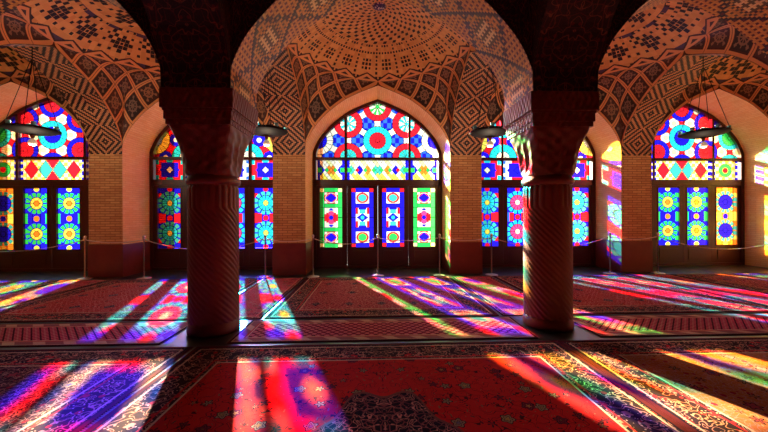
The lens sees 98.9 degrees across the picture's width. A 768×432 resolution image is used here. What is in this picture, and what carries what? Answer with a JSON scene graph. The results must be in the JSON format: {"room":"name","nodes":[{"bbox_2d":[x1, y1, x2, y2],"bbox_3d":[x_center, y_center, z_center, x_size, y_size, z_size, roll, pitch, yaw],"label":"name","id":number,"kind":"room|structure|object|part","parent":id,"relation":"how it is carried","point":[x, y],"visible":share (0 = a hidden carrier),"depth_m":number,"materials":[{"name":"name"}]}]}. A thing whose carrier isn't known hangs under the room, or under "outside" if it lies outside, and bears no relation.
{"room":"mosque","nodes":[
{"label":"mosque","id":0,"kind":"room"},
{"bbox_2d":[0,46,87,141],"bbox_3d":[-9.026,-2.816,6.263,3.660,2.655,3.465,0,0,-2],"label":"ceiling","id":1,"kind":"structure","parent":0,"point":[13,66],"depth_m":7.98,"materials":[{"name":"tile"}]},
{"bbox_2d":[3,44,121,153],"bbox_3d":[-6.791,-2.374,6.339,0.810,1.755,3.465,0,0,-2],"label":"ceiling","id":2,"kind":"structure","parent":0,"point":[100,129],"depth_m":7.40,"materials":[{"name":"tile"}]},
{"bbox_2d":[0,47,61,145],"bbox_3d":[-6.791,-2.294,6.339,0.820,1.915,0.820,0,0,-2],"label":"chandelier","id":3,"kind":"object","parent":2,"relation":"hanging from","point":[32,129],"visible":1,"depth_m":6.24,"materials":[{"name":"black metal"}]},
{"bbox_3d":[-6.967,-2.326,6.235,0.382,1.323,0.010,0,0,-31],"label":"chain","id":4,"kind":"part","parent":3,"relation":"part of","materials":[{"name":"black metal"}]},
{"bbox_3d":[-6.686,-2.327,6.163,0.012,1.323,0.380,0,0,-31],"label":"chain","id":5,"kind":"part","parent":3,"relation":"part of","materials":[{"name":"black metal"}]},
{"bbox_3d":[-6.788,-1.404,6.339,0.140,0.135,0.140,0,0,-2],"label":"glass globe","id":6,"kind":"part","parent":3,"relation":"part of","materials":[{"name":"beige glass"}]},
{"bbox_3d":[-6.895,-2.326,6.516,0.012,1.323,0.380,0,0,-31],"label":"chain","id":7,"kind":"part","parent":3,"relation":"part of","materials":[{"name":"black metal"}]},
{"bbox_3d":[-6.614,-2.327,6.444,0.382,1.323,0.010,0,0,-31],"label":"chain","id":8,"kind":"part","parent":3,"relation":"part of","materials":[{"name":"black metal"}]},
{"bbox_2d":[0,0,272,149],"bbox_3d":[-4.559,-2.832,6.416,3.660,2.655,3.465,0,0,-2],"label":"ceiling","id":9,"kind":"structure","parent":0,"point":[100,39],"depth_m":6.97,"materials":[{"name":"tile"}]},
{"bbox_2d":[116,0,160,79],"bbox_3d":[-4.411,-2.832,2.083,3.660,2.655,3.465,0,0,-2],"label":"ceiling","id":10,"kind":"structure","parent":0,"point":[135,9],"depth_m":3.87,"materials":[{"name":"tile"}]},
{"bbox_2d":[142,0,229,87],"bbox_3d":[-2.175,-2.390,2.160,0.810,1.755,3.465,0,0,-2],"label":"ceiling","id":11,"kind":"structure","parent":0,"point":[189,35],"depth_m":3.79,"materials":[{"name":"tile"}]},
{"bbox_2d":[260,49,304,154],"bbox_3d":[-2.324,-2.389,6.492,0.810,1.755,3.465,0,0,-2],"label":"ceiling","id":12,"kind":"structure","parent":0,"point":[292,143],"depth_m":7.71,"materials":[{"name":"tile"}]},
{"bbox_2d":[255,70,287,146],"bbox_3d":[-2.323,-2.309,6.492,0.820,1.915,0.820,0,0,-2],"label":"chandelier","id":13,"kind":"object","parent":12,"relation":"hanging from","point":[266,131],"visible":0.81,"depth_m":6.37,"materials":[{"name":"black metal"}]},
{"bbox_3d":[-2.428,-2.341,6.669,0.012,1.323,0.380,0,0,-31],"label":"chain","id":14,"kind":"part","parent":13,"relation":"part of","materials":[{"name":"black metal"}]},
{"bbox_3d":[-2.320,-1.419,6.492,0.140,0.135,0.140,0,0,-2],"label":"glass globe","id":15,"kind":"part","parent":13,"relation":"part of","materials":[{"name":"beige glass"}]},
{"bbox_3d":[-2.219,-2.342,6.316,0.012,1.323,0.380,0,0,-31],"label":"chain","id":16,"kind":"part","parent":13,"relation":"part of","materials":[{"name":"black metal"}]},
{"bbox_3d":[-2.147,-2.342,6.596,0.382,1.323,0.010,0,0,-31],"label":"chain","id":17,"kind":"part","parent":13,"relation":"part of","materials":[{"name":"black metal"}]},
{"bbox_2d":[256,0,504,147],"bbox_3d":[-0.092,-2.847,6.569,3.660,2.655,3.465,0,0,-2],"label":"ceiling","id":18,"kind":"structure","parent":0,"point":[347,52],"depth_m":7.64,"materials":[{"name":"tile"}]},
{"bbox_2d":[372,2,385,10],"bbox_3d":[-0.096,-4.145,6.569,0.280,0.060,0.280,0,0,-2],"label":"boss","id":19,"kind":"object","parent":18,"relation":"attached to","point":[378,6],"visible":1,"depth_m":6.52,"materials":[{"name":"purple"}]},
{"bbox_2d":[217,0,548,82],"bbox_3d":[0.057,-2.848,2.236,3.660,2.655,3.465,0,0,-2],"label":"ceiling","id":20,"kind":"structure","parent":0,"point":[525,18],"depth_m":3.92,"materials":[{"name":"tile"}]},
{"bbox_2d":[0,41,767,276],"bbox_3d":[-0.190,-1.649,9.568,23.270,6.300,2.562,0,0,-2],"label":"wall","id":21,"kind":"structure","parent":0,"point":[118,183],"depth_m":8.53,"materials":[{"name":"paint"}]},
{"bbox_2d":[0,98,88,271],"bbox_3d":[-9.114,-0.855,9.034,3.656,4.773,0.160,0,0,-2],"label":"window","id":22,"kind":"structure","parent":21,"relation":"in","point":[52,218],"depth_m":9.01,"materials":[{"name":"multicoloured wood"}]},
{"bbox_3d":[-10.430,0.106,8.989,0.620,1.680,0.001,0,0,-2],"label":"glass panel","id":23,"kind":"part","parent":22,"relation":"part of","materials":[{"name":"multicoloured glass"}]},
{"bbox_3d":[-10.432,-1.241,8.989,0.765,0.555,0.001,0,0,-2],"label":"transom glass","id":24,"kind":"part","parent":22,"relation":"part of","materials":[{"name":"multicoloured glass"}]},
{"bbox_3d":[-9.546,0.103,9.019,0.620,1.680,0.001,0,0,-2],"label":"glass panel","id":25,"kind":"part","parent":22,"relation":"part of","materials":[{"name":"multicoloured glass"}]},
{"bbox_3d":[-9.120,-2.378,9.034,3.475,1.560,0.001,0,0,-2],"label":"lunette glass","id":26,"kind":"part","parent":22,"relation":"part of","materials":[{"name":"multicoloured glass"}]},
{"bbox_3d":[-9.116,-1.246,9.034,1.730,0.555,0.001,0,0,-2],"label":"transom glass","id":27,"kind":"part","parent":22,"relation":"part of","materials":[{"name":"multicoloured glass"}]},
{"bbox_3d":[-8.676,0.100,9.049,0.620,1.680,0.001,0,0,-2],"label":"glass panel","id":28,"kind":"part","parent":22,"relation":"part of","materials":[{"name":"multicoloured glass"}]},
{"bbox_2d":[149,121,272,269],"bbox_3d":[-4.647,-0.870,9.187,3.656,4.773,0.160,0,0,-2],"label":"window","id":29,"kind":"structure","parent":21,"relation":"in","point":[255,217],"depth_m":9.15,"materials":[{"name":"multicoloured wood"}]},
{"bbox_3d":[-5.963,0.091,9.141,0.620,1.680,0.001,0,0,-2],"label":"glass panel","id":30,"kind":"part","parent":29,"relation":"part of","materials":[{"name":"multicoloured glass"}]},
{"bbox_3d":[-5.965,-1.257,9.142,0.765,0.555,0.001,0,0,-2],"label":"transom glass","id":31,"kind":"part","parent":29,"relation":"part of","materials":[{"name":"multicoloured glass"}]},
{"bbox_3d":[-4.652,-2.394,9.187,3.475,1.560,0.001,0,0,-2],"label":"lunette glass","id":32,"kind":"part","parent":29,"relation":"part of","materials":[{"name":"multicoloured glass"}]},
{"bbox_3d":[-4.648,-1.261,9.187,1.730,0.555,0.001,0,0,-2],"label":"transom glass","id":33,"kind":"part","parent":29,"relation":"part of","materials":[{"name":"glass"}]},
{"bbox_3d":[-4.209,0.085,9.201,0.620,1.680,0.001,0,0,-2],"label":"glass panel","id":34,"kind":"part","parent":29,"relation":"part of","materials":[{"name":"multicoloured glass"}]},
{"bbox_3d":[-3.332,-1.266,9.232,0.765,0.555,0.001,0,0,-2],"label":"transom glass","id":35,"kind":"part","parent":29,"relation":"part of","materials":[{"name":"multicoloured glass"}]},
{"bbox_3d":[-3.324,0.082,9.232,0.620,1.680,0.001,0,0,-2],"label":"glass panel","id":36,"kind":"part","parent":29,"relation":"part of","materials":[{"name":"multicoloured glass"}]},
{"bbox_2d":[312,99,441,268],"bbox_3d":[-0.180,-0.886,9.339,3.656,4.773,0.160,0,0,-2],"label":"window","id":37,"kind":"structure","parent":21,"relation":"in","point":[377,140],"depth_m":9.32,"materials":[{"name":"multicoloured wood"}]},
{"bbox_3d":[-1.498,-1.272,9.294,0.765,0.555,0.001,0,0,-2],"label":"transom glass","id":38,"kind":"part","parent":37,"relation":"part of","materials":[{"name":"multicoloured glass"}]},
{"bbox_3d":[-1.495,0.075,9.294,0.620,1.680,0.001,0,0,-2],"label":"glass panel","id":39,"kind":"part","parent":37,"relation":"part of","materials":[{"name":"multicoloured glass"}]},
{"bbox_3d":[-0.611,0.072,9.325,0.620,1.680,0.001,0,0,-2],"label":"glass panel","id":40,"kind":"part","parent":37,"relation":"part of","materials":[{"name":"multicoloured glass"}]},
{"bbox_3d":[-0.185,-2.409,9.339,3.475,1.560,0.001,0,0,-2],"label":"lunette glass","id":41,"kind":"part","parent":37,"relation":"part of","materials":[{"name":"multicoloured glass"}]},
{"bbox_3d":[-0.181,-1.277,9.339,1.730,0.555,0.001,0,0,-2],"label":"transom glass","id":42,"kind":"part","parent":37,"relation":"part of","materials":[{"name":"multicoloured glass"}]},
{"bbox_3d":[0.259,0.069,9.354,0.620,1.680,0.001,0,0,-2],"label":"glass panel","id":43,"kind":"part","parent":37,"relation":"part of","materials":[{"name":"multicoloured glass"}]},
{"bbox_3d":[1.136,-1.282,9.384,0.765,0.555,0.001,0,0,-2],"label":"transom glass","id":44,"kind":"part","parent":37,"relation":"part of","materials":[{"name":"multicoloured glass"}]},
{"bbox_3d":[1.143,0.066,9.385,0.620,1.680,0.001,0,0,-2],"label":"glass panel","id":45,"kind":"part","parent":37,"relation":"part of","materials":[{"name":"multicoloured glass"}]},
{"bbox_2d":[482,114,595,266],"bbox_3d":[4.288,-0.901,9.492,3.656,4.773,0.160,0,0,-2],"label":"window","id":46,"kind":"structure","parent":21,"relation":"in","point":[502,216],"depth_m":9.46,"materials":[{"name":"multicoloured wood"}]},
{"bbox_3d":[2.972,0.060,9.447,0.620,1.680,0.001,0,0,-2],"label":"glass panel","id":47,"kind":"part","parent":46,"relation":"part of","materials":[{"name":"multicoloured glass"}]},
{"bbox_3d":[2.970,-1.288,9.447,0.765,0.555,0.001,0,0,-2],"label":"transom glass","id":48,"kind":"part","parent":46,"relation":"part of","materials":[{"name":"multicoloured glass"}]},
{"bbox_3d":[4.286,-1.292,9.492,1.730,0.555,0.001,0,0,-2],"label":"transom glass","id":49,"kind":"part","parent":46,"relation":"part of","materials":[{"name":"multicoloured glass"}]},
{"bbox_3d":[3.856,0.057,9.477,0.620,1.680,0.001,0,0,-2],"label":"glass panel","id":50,"kind":"part","parent":46,"relation":"part of","materials":[{"name":"multicoloured glass"}]},
{"bbox_3d":[4.282,-2.425,9.492,3.475,1.560,0.001,0,0,-2],"label":"lunette glass","id":51,"kind":"part","parent":46,"relation":"part of","materials":[{"name":"multicoloured glass"}]},
{"bbox_3d":[5.610,0.050,9.537,0.620,1.680,0.001,0,0,-2],"label":"glass panel","id":52,"kind":"part","parent":46,"relation":"part of","materials":[{"name":"multicoloured glass"}]},
{"bbox_3d":[5.603,-1.297,9.537,0.765,0.555,0.001,0,0,-2],"label":"transom glass","id":53,"kind":"part","parent":46,"relation":"part of","materials":[{"name":"multicoloured glass"}]},
{"bbox_2d":[651,103,744,265],"bbox_3d":[8.755,-0.917,9.645,3.656,4.773,0.160,0,0,-2],"label":"window","id":54,"kind":"structure","parent":21,"relation":"in","point":[681,216],"depth_m":9.64,"materials":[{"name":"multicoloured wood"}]},
{"bbox_3d":[8.324,0.041,9.630,0.620,1.680,0.001,0,0,-2],"label":"glass panel","id":55,"kind":"part","parent":54,"relation":"part of","materials":[{"name":"multicoloured glass"}]},
{"bbox_3d":[8.754,-1.308,9.645,1.730,0.555,0.001,0,0,-2],"label":"transom glass","id":56,"kind":"part","parent":54,"relation":"part of","materials":[{"name":"multicoloured glass"}]},
{"bbox_3d":[8.750,-2.441,9.645,3.475,1.560,0.001,0,0,-2],"label":"lunette glass","id":57,"kind":"part","parent":54,"relation":"part of","materials":[{"name":"multicoloured glass"}]},
{"bbox_3d":[9.193,0.038,9.660,0.620,1.680,0.001,0,0,-2],"label":"glass panel","id":58,"kind":"part","parent":54,"relation":"part of","materials":[{"name":"multicoloured glass"}]},
{"bbox_3d":[10.070,-1.313,9.690,0.765,0.555,0.001,0,0,-2],"label":"transom glass","id":59,"kind":"part","parent":54,"relation":"part of","materials":[{"name":"multicoloured glass"}]},
{"bbox_3d":[10.078,0.035,9.690,0.620,1.680,0.001,0,0,-2],"label":"glass panel","id":60,"kind":"part","parent":54,"relation":"part of","materials":[{"name":"glass"}]},
{"bbox_2d":[0,0,767,110],"bbox_3d":[-0.019,-3.160,4.402,23.160,3.280,0.870,0,0,-2],"label":"arch","id":61,"kind":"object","parent":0,"point":[477,22],"depth_m":4.53,"materials":[{"name":"tile"}]},
{"bbox_2d":[0,265,767,431],"bbox_3d":[0.005,1.500,4.202,26.350,0.001,15.600,0,0,-2],"label":"floor","id":62,"kind":"structure","parent":0,"point":[179,340],"depth_m":7.88,"materials":[{"name":"stone"}]},
{"bbox_2d":[0,280,67,294],"bbox_3d":[-9.003,1.524,6.035,3.440,0.013,3.080,0,0,-2],"label":"rug","id":63,"kind":"object","parent":62,"relation":"on","point":[6,287],"visible":1,"depth_m":7.16,"materials":[{"name":"carpet"}]},
{"bbox_2d":[0,280,109,307],"bbox_3d":[-6.770,1.516,6.112,0.920,0.013,3.080,0,0,-2],"label":"rug","id":64,"kind":"object","parent":62,"relation":"on","point":[17,297],"visible":1,"depth_m":6.49,"materials":[{"name":"red fabric"}]},
{"bbox_2d":[76,236,92,279],"bbox_3d":[-7.125,1.007,7.821,0.300,1.035,0.300,0,0,-2],"label":"post","id":65,"kind":"object","parent":62,"relation":"on","point":[84,237],"visible":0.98,"depth_m":7.81,"materials":[{"name":"silver metal"}]},
{"bbox_2d":[0,240,83,251],"bbox_3d":[-9.015,0.737,7.756,3.713,0.279,0.022,0,0,-2],"label":"rope","id":66,"kind":"object","parent":65,"relation":"hanging from","point":[80,240],"visible":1,"depth_m":7.78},
{"bbox_2d":[86,240,140,242],"bbox_3d":[-6.437,0.628,7.839,1.311,0.079,0.022,0,0,-2],"label":"rope","id":67,"kind":"object","parent":65,"relation":"attached to","point":[86,240],"visible":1,"depth_m":7.83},
{"bbox_2d":[0,321,187,347],"bbox_3d":[-4.467,1.508,4.160,3.768,0.013,0.820,0,0,-2],"label":"rug","id":68,"kind":"object","parent":62,"relation":"on","point":[101,333],"visible":0.94,"depth_m":4.16,"materials":[{"name":"red fabric"}]},
{"bbox_2d":[0,347,194,431],"bbox_3d":[-4.249,1.507,1.605,4.388,0.013,4.100,0,0,-2],"label":"rug","id":69,"kind":"object","parent":62,"relation":"on","point":[42,390],"visible":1,"depth_m":2.95,"materials":[{"name":"red fabric"}]},
{"bbox_2d":[0,278,262,322],"bbox_3d":[-4.536,1.508,6.188,3.440,0.013,3.080,0,0,-2],"label":"rug","id":70,"kind":"object","parent":62,"relation":"on","point":[131,299],"visible":0.79,"depth_m":5.52,"materials":[{"name":"red carpet"}]},
{"bbox_2d":[136,235,151,278],"bbox_3d":[-5.746,1.003,7.858,0.300,1.035,0.300,0,0,-2],"label":"post","id":71,"kind":"object","parent":62,"relation":"on","point":[143,236],"visible":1,"depth_m":7.84,"materials":[{"name":"silver metal"}]},
{"bbox_2d":[145,239,263,248],"bbox_3d":[-4.312,0.716,7.907,2.804,0.270,0.022,0,0,-2],"label":"rope","id":72,"kind":"object","parent":71,"relation":"attached to","point":[145,239],"visible":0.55,"depth_m":7.88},
{"bbox_2d":[159,87,257,337],"bbox_3d":[-2.241,-0.002,4.326,0.860,3.019,0.860,0,0,-2],"label":"column","id":73,"kind":"structure","parent":62,"relation":"on","point":[213,129],"depth_m":4.04,"materials":[{"name":"stone"}]},
{"bbox_2d":[259,235,271,278],"bbox_3d":[-2.877,0.993,7.956,0.300,1.035,0.300,0,0,-2],"label":"post","id":74,"kind":"object","parent":62,"relation":"on","point":[265,236],"visible":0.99,"depth_m":7.94,"materials":[{"name":"silver metal"}]},
{"bbox_2d":[267,239,309,241],"bbox_3d":[-2.304,0.613,7.976,1.082,0.079,0.022,0,0,-2],"label":"rope","id":75,"kind":"object","parent":74,"relation":"attached to","point":[267,239],"visible":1,"depth_m":7.96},
{"bbox_2d":[239,278,303,319],"bbox_3d":[-2.302,1.501,6.265,0.920,0.013,3.080,0,0,-2],"label":"rug","id":76,"kind":"object","parent":62,"relation":"on","point":[260,298],"visible":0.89,"depth_m":6.09,"materials":[{"name":"carpet"}]},
{"bbox_2d":[307,235,318,277],"bbox_3d":[-1.728,0.989,7.995,0.300,1.035,0.300,0,0,-2],"label":"post","id":77,"kind":"object","parent":62,"relation":"on","point":[312,275],"visible":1,"depth_m":7.99,"materials":[{"name":"silver metal"}]},
{"bbox_2d":[315,238,375,244],"bbox_3d":[-0.941,0.646,8.047,1.515,0.154,0.022,0,0,-4],"label":"rope","id":78,"kind":"object","parent":77,"relation":"attached to","point":[375,238],"visible":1,"depth_m":8.04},
{"bbox_2d":[372,234,383,276],"bbox_3d":[-0.151,0.983,8.100,0.300,1.035,0.300,0,0,-2],"label":"post","id":79,"kind":"object","parent":62,"relation":"on","point":[377,235],"visible":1,"depth_m":8.09,"materials":[{"name":"silver metal"}]},
{"bbox_2d":[379,238,437,240],"bbox_3d":[0.609,0.603,8.101,1.452,0.079,0.022,0,0,0],"label":"rope","id":80,"kind":"object","parent":79,"relation":"attached to","point":[379,238],"visible":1,"depth_m":8.09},
{"bbox_2d":[264,276,498,318],"bbox_3d":[-0.069,1.493,6.341,3.440,0.013,3.080,0,0,-2],"label":"rug","id":81,"kind":"object","parent":62,"relation":"on","point":[432,296],"visible":1,"depth_m":5.73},
{"bbox_2d":[226,317,537,343],"bbox_3d":[0.000,1.492,4.312,3.766,0.013,0.820,0,0,-2],"label":"rug","id":82,"kind":"object","parent":62,"relation":"on","point":[446,328],"visible":1,"depth_m":4.25,"materials":[{"name":"red fabric"}]},
{"bbox_2d":[84,340,689,431],"bbox_3d":[0.028,1.492,1.752,4.160,0.013,4.100,0,0,-2],"label":"rug","id":83,"kind":"object","parent":62,"relation":"on","point":[496,386],"visible":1,"depth_m":2.75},
{"bbox_2d":[433,234,445,275],"bbox_3d":[1.370,0.978,8.101,0.300,1.035,0.300,0,0,-2],"label":"post","id":84,"kind":"object","parent":62,"relation":"on","point":[439,235],"visible":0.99,"depth_m":8.09,"materials":[{"name":"silver metal"}]},
{"bbox_2d":[441,237,489,240],"bbox_3d":[2.018,0.598,8.124,1.231,0.079,0.022,0,0,-2],"label":"rope","id":85,"kind":"object","parent":84,"relation":"attached to","point":[489,237],"visible":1,"depth_m":8.11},
{"bbox_2d":[452,276,523,315],"bbox_3d":[2.165,1.485,6.418,0.920,0.013,3.080,0,0,-2],"label":"rug","id":86,"kind":"object","parent":62,"relation":"on","point":[507,301],"visible":0.84,"depth_m":6.19,"materials":[{"name":"red carpet"}]},
{"bbox_2d":[485,233,497,275],"bbox_3d":[2.669,0.973,8.146,0.300,1.035,0.300,0,0,-2],"label":"post","id":87,"kind":"object","parent":62,"relation":"on","point":[491,234],"visible":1,"depth_m":8.13,"materials":[{"name":"silver metal"}]},
{"bbox_2d":[494,237,607,246],"bbox_3d":[4.192,0.695,8.223,2.984,0.287,0.022,0,0,-3],"label":"rope","id":88,"kind":"object","parent":87,"relation":"attached to","point":[606,237],"visible":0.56,"depth_m":8.25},
{"bbox_2d":[503,91,598,332],"bbox_3d":[2.226,-0.017,4.479,0.860,3.019,0.860,0,0,-2],"label":"column","id":89,"kind":"structure","parent":62,"relation":"on","point":[547,131],"depth_m":4.20,"materials":[{"name":"stone"}]},
{"bbox_2d":[603,233,616,274],"bbox_3d":[5.716,0.963,8.300,0.300,1.035,0.300,0,0,-2],"label":"post","id":90,"kind":"object","parent":62,"relation":"on","point":[610,234],"visible":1,"depth_m":8.29,"materials":[{"name":"silver metal"}]},
{"bbox_2d":[612,236,656,239],"bbox_3d":[6.315,0.583,8.296,1.133,0.079,0.022,0,0,1],"label":"rope","id":91,"kind":"object","parent":90,"relation":"attached to","point":[656,236],"visible":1,"depth_m":8.29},
{"bbox_2d":[492,274,767,314],"bbox_3d":[4.399,1.477,6.494,3.440,0.013,3.080,0,0,-2],"label":"rug","id":92,"kind":"object","parent":62,"relation":"on","point":[627,293],"visible":0.79,"depth_m":5.79,"materials":[{"name":"red fabric"}]},
{"bbox_2d":[650,232,665,273],"bbox_3d":[6.917,0.958,8.291,0.300,1.035,0.300,0,0,-2],"label":"post","id":93,"kind":"object","parent":62,"relation":"on","point":[657,233],"visible":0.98,"depth_m":8.28,"materials":[{"name":"silver metal"}]},
{"bbox_2d":[659,236,767,249],"bbox_3d":[8.779,0.709,8.380,3.664,0.348,0.022,0,0,-3],"label":"rope","id":94,"kind":"object","parent":93,"relation":"attached to","point":[659,236],"visible":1,"depth_m":8.35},
{"bbox_2d":[558,337,767,431],"bbox_3d":[4.353,1.477,1.900,4.465,0.013,4.100,0,0,-2],"label":"rug","id":95,"kind":"object","parent":62,"relation":"on","point":[702,384],"visible":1,"depth_m":3.03,"materials":[{"name":"fabric"}]},
{"bbox_2d":[573,313,767,336],"bbox_3d":[4.468,1.477,4.465,3.768,0.013,0.821,0,0,-2],"label":"rug","id":96,"kind":"object","parent":62,"relation":"on","point":[654,325],"visible":0.92,"depth_m":4.39,"materials":[{"name":"red fabric"}]},
{"bbox_2d":[635,274,767,305],"bbox_3d":[6.632,1.469,6.570,0.920,0.013,3.080,0,0,-2],"label":"rug","id":97,"kind":"object","parent":62,"relation":"on","point":[736,293],"visible":1,"depth_m":6.55,"materials":[{"name":"red carpet"}]},
{"bbox_2d":[671,273,767,293],"bbox_3d":[8.866,1.462,6.647,3.440,0.013,3.080,0,0,-2],"label":"rug","id":98,"kind":"object","parent":62,"relation":"on","point":[757,282],"visible":1,"depth_m":7.43,"materials":[{"name":"red carpet"}]},
{"bbox_2d":[450,51,496,154],"bbox_3d":[2.144,-2.405,6.645,0.810,1.755,3.465,0,0,-2],"label":"ceiling","id":99,"kind":"structure","parent":0,"point":[471,89],"depth_m":7.81,"materials":[{"name":"tile"}]},
{"bbox_2d":[469,67,505,146],"bbox_3d":[2.144,-2.325,6.645,0.820,1.915,0.820,0,0,-2],"label":"chandelier","id":100,"kind":"object","parent":99,"relation":"hanging from","point":[492,131],"visible":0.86,"depth_m":6.50,"materials":[{"name":"black metal"}]},
{"bbox_3d":[1.967,-2.357,6.541,0.335,1.323,0.189,0,0,-2],"label":"chain","id":101,"kind":"part","parent":100,"relation":"part of","materials":[{"name":"black metal"}]},
{"bbox_3d":[2.147,-1.435,6.645,0.140,0.135,0.140,0,0,-2],"label":"glass globe","id":102,"kind":"part","parent":100,"relation":"part of","materials":[{"name":"beige glass"}]},
{"bbox_3d":[2.320,-2.358,6.749,0.382,1.323,0.010,0,0,-31],"label":"chain","id":103,"kind":"part","parent":100,"relation":"part of","materials":[{"name":"black metal"}]},
{"bbox_2d":[533,0,619,90],"bbox_3d":[2.292,-2.405,2.312,0.810,1.755,3.465,0,0,-2],"label":"ceiling","id":104,"kind":"structure","parent":0,"point":[573,33],"depth_m":3.93,"materials":[{"name":"tile"}]},
{"bbox_2d":[598,0,647,70],"bbox_3d":[4.524,-2.863,2.389,3.660,2.655,3.465,0,0,-2],"label":"ceiling","id":105,"kind":"structure","parent":0,"point":[625,9],"depth_m":4.07,"materials":[{"name":"tile"}]},
{"bbox_2d":[482,0,767,144],"bbox_3d":[4.376,-2.863,6.721,3.660,2.655,3.465,0,0,-2],"label":"ceiling","id":106,"kind":"structure","parent":0,"point":[657,37],"depth_m":7.14,"materials":[{"name":"tile"}]},
{"bbox_2d":[621,54,727,155],"bbox_3d":[6.611,-2.421,6.798,0.810,1.755,3.465,0,0,-2],"label":"ceiling","id":107,"kind":"structure","parent":0,"point":[639,135],"depth_m":7.88,"materials":[{"name":"tile"}]},
{"bbox_2d":[677,56,731,147],"bbox_3d":[6.611,-2.341,6.798,0.820,1.915,0.820,0,0,-2],"label":"chandelier","id":108,"kind":"object","parent":107,"relation":"hanging from","point":[706,132],"visible":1,"depth_m":6.69,"materials":[{"name":"black metal"}]},
{"bbox_3d":[6.507,-2.373,6.974,0.012,1.323,0.380,0,0,-31],"label":"chain","id":109,"kind":"part","parent":108,"relation":"part of","materials":[{"name":"black metal"}]},
{"bbox_3d":[6.435,-2.373,6.693,0.382,1.323,0.010,0,0,-31],"label":"chain","id":110,"kind":"part","parent":108,"relation":"part of","materials":[{"name":"black metal"}]},
{"bbox_3d":[6.614,-1.451,6.798,0.140,0.135,0.140,0,0,-2],"label":"glass globe","id":111,"kind":"part","parent":108,"relation":"part of","materials":[{"name":"beige glass"}]},
{"bbox_3d":[6.788,-2.374,6.902,0.382,1.323,0.010,0,0,-31],"label":"chain","id":112,"kind":"part","parent":108,"relation":"part of","materials":[{"name":"black metal"}]},
{"bbox_3d":[6.715,-2.373,6.621,0.012,1.323,0.380,0,0,-31],"label":"chain","id":113,"kind":"part","parent":108,"relation":"part of","materials":[{"name":"black metal"}]},
{"bbox_2d":[651,55,767,153],"bbox_3d":[8.843,-2.878,6.874,3.660,2.655,3.465,0,0,-2],"label":"ceiling","id":114,"kind":"structure","parent":0,"point":[746,80],"depth_m":8.55,"materials":[{"name":"tile"}]}
]}

